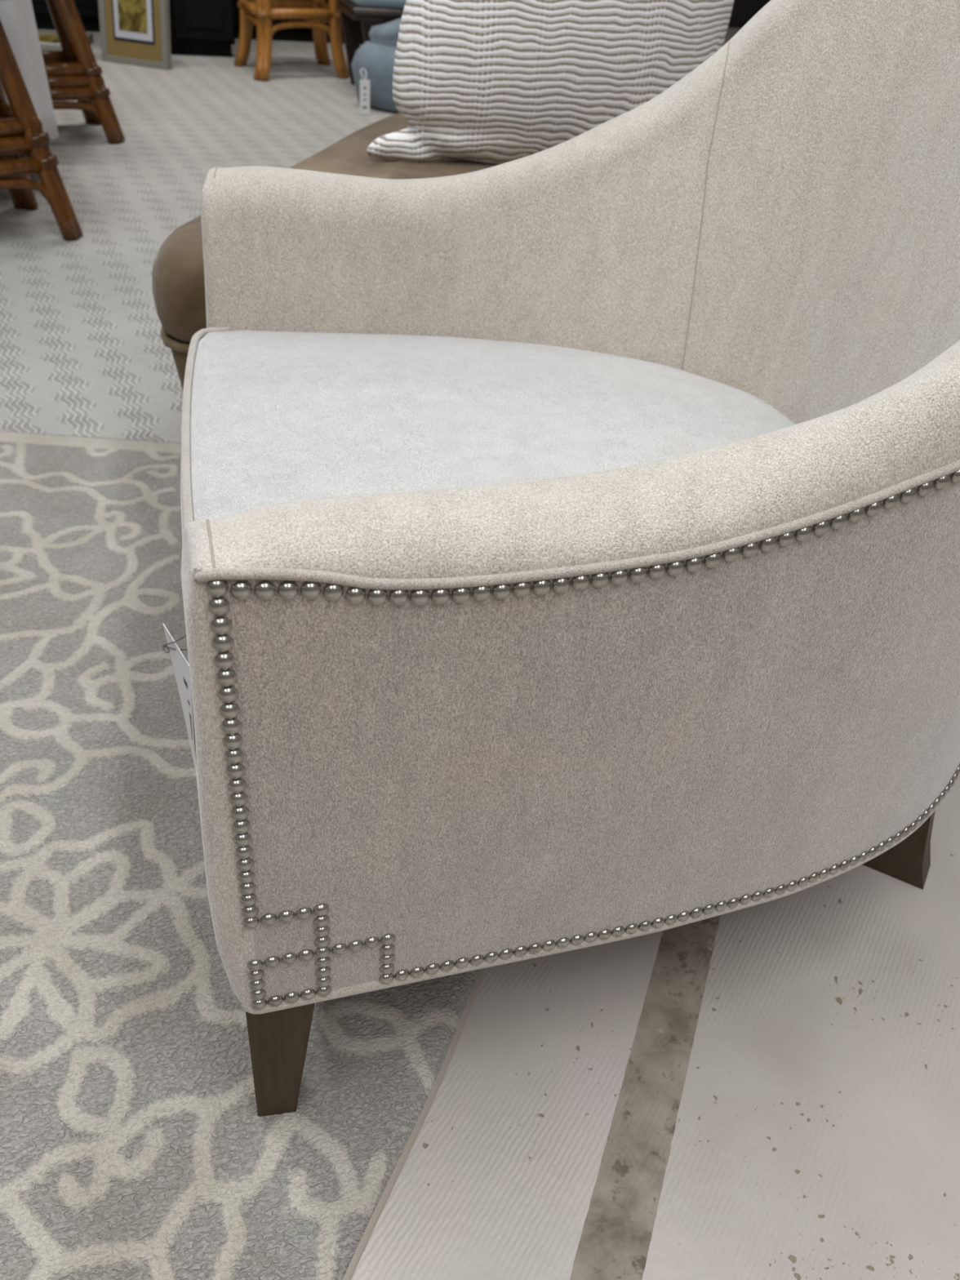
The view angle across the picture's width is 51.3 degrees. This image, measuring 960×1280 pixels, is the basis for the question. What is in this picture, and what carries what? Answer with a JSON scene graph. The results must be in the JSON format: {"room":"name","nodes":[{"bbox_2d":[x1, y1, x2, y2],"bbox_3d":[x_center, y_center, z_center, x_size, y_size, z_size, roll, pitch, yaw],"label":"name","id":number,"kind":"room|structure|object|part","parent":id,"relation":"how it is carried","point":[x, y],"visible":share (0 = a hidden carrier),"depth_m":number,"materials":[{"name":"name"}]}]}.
{"room":"store","nodes":[
{"label":"store","id":0,"kind":"room"},
{"bbox_2d":[351,27,959,1279],"bbox_3d":[-0.734,-0.739,2.388,14.000,0.100,14.000,-7,39,-15],"label":"floor","id":1,"kind":"structure","parent":0,"point":[771,1090],"depth_m":0.89,"materials":[{"name":"white paint"}]},
{"bbox_2d":[0,431,485,1279],"bbox_3d":[-0.743,0.056,1.241,1.669,0.014,2.095,16,38,14],"label":"area rug","id":2,"kind":"object","parent":1,"relation":"on","point":[135,1144],"visible":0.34,"depth_m":0.93,"materials":[{"name":"fabric"}]},
{"bbox_2d":[180,0,959,1116],"bbox_3d":[0.129,-0.250,0.993,0.841,0.929,0.868,-6,38,-14],"label":"armchair","id":3,"kind":"object","parent":2,"relation":"on","point":[570,558],"visible":1,"depth_m":0.77,"materials":[{"name":"beige fabric"}]},
{"bbox_2d":[162,635,187,653],"bbox_3d":[-0.176,0.002,0.578,0.028,0.027,0.002,29,43,28],"label":"pin","id":4,"kind":"object","parent":3,"relation":"attached to","point":[184,637],"visible":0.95,"depth_m":0.58,"materials":[{"name":"silver metal"}]},
{"bbox_2d":[163,623,195,768],"bbox_3d":[-0.178,0.034,0.600,0.006,0.080,0.045,-13,41,-23],"label":"price tag","id":5,"kind":"object","parent":3,"relation":"attached to","point":[180,665],"visible":1,"depth_m":0.59,"materials":[{"name":"white paper"}]},
{"bbox_2d":[176,675,192,739],"bbox_3d":[-0.178,0.037,0.602,0.003,0.052,0.038,-13,41,-23],"label":"print","id":6,"kind":"object","parent":5,"relation":"attached to","point":[183,682],"depth_m":0.59,"materials":[{"name":"grey paper"}]},
{"bbox_3d":[-0.160,0.322,0.818,0.054,0.166,0.050,-4,38,-12],"label":"leg","id":7,"kind":"part","parent":3,"relation":"part of","materials":[{"name":"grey wood"}]},
{"bbox_2d":[180,330,795,541],"bbox_3d":[0.047,-0.157,1.019,0.685,0.106,0.733,-4,38,-12],"label":"seat cushion","id":8,"kind":"object","parent":3,"relation":"on","point":[268,418],"depth_m":1.05,"materials":[{"name":"white fabric"}]},
{"bbox_3d":[0.157,-0.258,0.969,0.788,0.632,0.860,-4,38,-12],"label":"outside panel","id":9,"kind":"part","parent":3,"relation":"part of","materials":[{"name":"beige fabric"}]},
{"bbox_3d":[0.449,0.179,1.088,0.136,0.181,0.063,19,39,17],"label":"leg","id":10,"kind":"part","parent":3,"relation":"part of","materials":[{"name":"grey wood"}]},
{"bbox_2d":[0,29,724,442],"bbox_3d":[-1.464,-1.824,3.639,9.502,0.009,7.616,-7,39,-15],"label":"carpet","id":11,"kind":"object","parent":1,"relation":"on","point":[83,353],"visible":0.14,"depth_m":2.86,"materials":[{"name":"grey carpet"}]},
{"bbox_2d":[0,19,83,240],"bbox_3d":[-1.302,-1.374,2.505,0.454,0.673,0.454,-16,42,-26],"label":"bar stool","id":12,"kind":"object","parent":11,"relation":"on","point":[24,148],"visible":1,"depth_m":2.55,"materials":[{"name":"brown"}]},
{"bbox_3d":[-1.295,-1.433,2.665,0.068,0.575,0.184,5,37,0],"label":"leg","id":13,"kind":"part","parent":12,"relation":"part of","materials":[{"name":"wicker"}]},
{"bbox_2d":[31,0,100,31],"bbox_3d":[-3.035,-3.969,5.341,1.890,1.122,0.525,-7,39,-15],"label":"base cabinet","id":14,"kind":"object","parent":11,"relation":"on","point":[88,10],"visible":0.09,"depth_m":5.65,"materials":[{"name":"black paint"}]},
{"bbox_3d":[-2.301,-3.920,5.342,0.449,0.990,0.026,-7,39,-15],"label":"door","id":15,"kind":"part","parent":14,"relation":"part of","materials":[{"name":"black paint"}]},
{"bbox_2d":[37,29,93,50],"bbox_3d":[-2.276,-3.114,5.202,0.420,0.040,0.550,-1,38,-9],"label":"framed picture","id":16,"kind":"object","parent":11,"relation":"on","point":[48,39],"visible":0.22,"depth_m":5.19,"materials":[{"name":"grey paint"}]},
{"bbox_2d":[38,33,59,43],"bbox_3d":[-2.277,-3.131,5.204,0.210,0.003,0.285,-1,38,-9],"label":"print","id":17,"kind":"object","parent":16,"relation":"on","point":[43,38],"depth_m":5.20},
{"bbox_2d":[41,0,124,144],"bbox_3d":[-1.520,-2.126,3.453,0.459,0.700,0.459,-12,40,-21],"label":"bar stool","id":18,"kind":"object","parent":11,"relation":"on","point":[73,73],"visible":0.52,"depth_m":3.48,"materials":[{"name":"brown"}]},
{"bbox_3d":[-1.484,-2.174,3.600,0.074,0.603,0.231,13,38,10],"label":"leg","id":19,"kind":"part","parent":18,"relation":"part of","materials":[{"name":"wicker"}]},
{"bbox_2d":[97,0,171,70],"bbox_3d":[-1.676,-3.076,4.837,0.368,0.520,0.103,14,38,12],"label":"framed picture","id":20,"kind":"object","parent":11,"relation":"on","point":[137,33],"visible":1,"depth_m":4.88,"materials":[{"name":"grey paint"}]},
{"bbox_2d":[117,0,147,33],"bbox_3d":[-1.678,-3.081,4.821,0.158,0.253,0.034,14,38,12],"label":"print","id":21,"kind":"object","parent":20,"relation":"attached to","point":[132,15],"depth_m":4.85},
{"bbox_2d":[168,0,235,57],"bbox_3d":[-1.629,-3.606,5.161,0.650,0.972,0.505,-7,39,-15],"label":"base cabinet","id":22,"kind":"object","parent":11,"relation":"on","point":[202,28],"visible":0.6,"depth_m":5.24,"materials":[{"name":"black paint"}]},
{"bbox_3d":[-1.715,-3.470,4.945,0.294,0.840,0.026,-7,39,-15],"label":"door","id":23,"kind":"part","parent":22,"relation":"part of","materials":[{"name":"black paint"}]},
{"bbox_3d":[-1.418,-3.504,5.027,0.294,0.840,0.026,-7,39,-15],"label":"door","id":24,"kind":"part","parent":22,"relation":"part of","materials":[{"name":"black paint"}]},
{"bbox_2d":[233,0,349,81],"bbox_3d":[-0.931,-3.207,4.941,0.625,0.724,0.496,-19,44,-29],"label":"bar stool","id":25,"kind":"object","parent":11,"relation":"on","point":[317,12],"visible":0.98,"depth_m":4.95,"materials":[{"name":"brown wood"}]},
{"bbox_3d":[-1.195,-3.216,5.005,0.105,0.619,0.081,11,37,7],"label":"leg","id":26,"kind":"part","parent":25,"relation":"part of","materials":[{"name":"wicker"}]},
{"bbox_3d":[-1.035,-2.990,4.727,0.075,0.621,0.116,14,38,11],"label":"leg","id":27,"kind":"part","parent":25,"relation":"part of","materials":[{"name":"wood"}]},
{"bbox_3d":[-0.834,-3.342,5.217,0.075,0.621,0.115,15,38,13],"label":"leg","id":28,"kind":"part","parent":25,"relation":"part of","materials":[{"name":"wicker"}]},
{"bbox_3d":[-0.699,-3.125,4.946,0.103,0.619,0.082,10,37,7],"label":"leg","id":29,"kind":"part","parent":25,"relation":"part of","materials":[{"name":"wood"}]},
{"bbox_2d":[232,0,387,44],"bbox_3d":[-0.706,-4.235,5.983,1.910,1.122,0.525,-7,39,-15],"label":"base cabinet","id":30,"kind":"object","parent":11,"relation":"on","point":[290,34],"visible":0.02,"depth_m":6.01,"materials":[{"name":"black paint"}]},
{"bbox_3d":[-1.317,-4.033,5.614,0.454,0.990,0.026,-7,39,-15],"label":"door","id":31,"kind":"part","parent":30,"relation":"part of","materials":[{"name":"black paint"}]},
{"bbox_3d":[-0.867,-4.085,5.738,0.454,0.990,0.026,-7,39,-15],"label":"door","id":32,"kind":"part","parent":30,"relation":"part of","materials":[{"name":"black paint"}]},
{"bbox_2d":[151,112,500,389],"bbox_3d":[0.048,-0.772,2.054,1.378,0.453,1.282,-7,39,-15],"label":"ottoman","id":33,"kind":"object","parent":11,"relation":"on","point":[178,282],"visible":0.09,"depth_m":1.38,"materials":[{"name":"brown leather"}]},
{"bbox_2d":[366,0,733,164],"bbox_3d":[0.141,-1.126,1.672,0.680,0.604,0.229,-7,39,-15],"label":"throw pillow","id":34,"kind":"object","parent":33,"relation":"on","point":[490,82],"visible":0.75,"depth_m":1.68,"materials":[{"name":"fabric"}]},
{"bbox_2d":[337,0,405,84],"bbox_3d":[-0.389,-3.070,4.673,0.510,0.892,0.484,-7,39,-15],"label":"chair","id":35,"kind":"object","parent":11,"relation":"on","point":[354,14],"visible":0.35,"depth_m":4.54,"materials":[{"name":"black wood"}]},
{"bbox_3d":[-0.633,-2.901,4.893,0.099,0.322,0.050,-7,39,-15],"label":"leg","id":36,"kind":"part","parent":35,"relation":"part of","materials":[{"name":"black wood"}]},
{"bbox_3d":[-0.396,-2.964,4.714,0.495,0.054,0.415,-7,39,-15],"label":"seat rail","id":37,"kind":"part","parent":35,"relation":"part of","materials":[{"name":"black wood"}]},
{"bbox_3d":[-0.503,-2.696,4.639,0.099,0.322,0.050,-7,39,-15],"label":"leg","id":38,"kind":"part","parent":35,"relation":"part of","materials":[{"name":"black wood"}]},
{"bbox_3d":[-0.392,-3.007,4.682,0.455,0.062,0.385,-7,39,-15],"label":"seat","id":39,"kind":"part","parent":35,"relation":"part of","materials":[{"name":"blue fabric"}]},
{"bbox_2d":[351,17,401,112],"bbox_3d":[-0.316,-2.608,4.470,0.467,0.410,0.332,-21,44,-31],"label":"vase","id":40,"kind":"object","parent":11,"relation":"on","point":[376,56],"visible":0.33,"depth_m":4.38,"materials":[{"name":"blue ceramic"}]},
{"bbox_2d":[360,68,369,115],"bbox_3d":[-0.504,-2.378,4.336,0.044,0.172,0.048,-7,39,-15],"label":"tag","id":41,"kind":"object","parent":40,"relation":"hanging from","point":[364,84],"visible":1,"depth_m":4.33,"materials":[{"name":"white paper"}]},
{"bbox_3d":[-1.627,-1.726,2.872,0.600,0.736,0.600,-7,39,-15],"label":"pedestal table","id":42,"kind":"object","parent":11,"relation":"on","visible":0},
{"bbox_2d":[0,0,58,140],"bbox_3d":[-1.619,-1.777,2.829,0.692,0.638,0.691,-7,39,-15],"label":"tablecloth","id":43,"kind":"object","parent":42,"relation":"on","point":[17,18],"visible":0.62,"depth_m":2.89,"materials":[{"name":"grey fabric"}]},
{"bbox_2d":[728,0,770,28],"bbox_3d":[-2.522,-6.275,6.574,14.000,3.400,0.100,-7,39,-15],"label":"wall","id":44,"kind":"structure","parent":0,"point":[743,11],"depth_m":8.86,"materials":[{"name":"black"}]}
]}

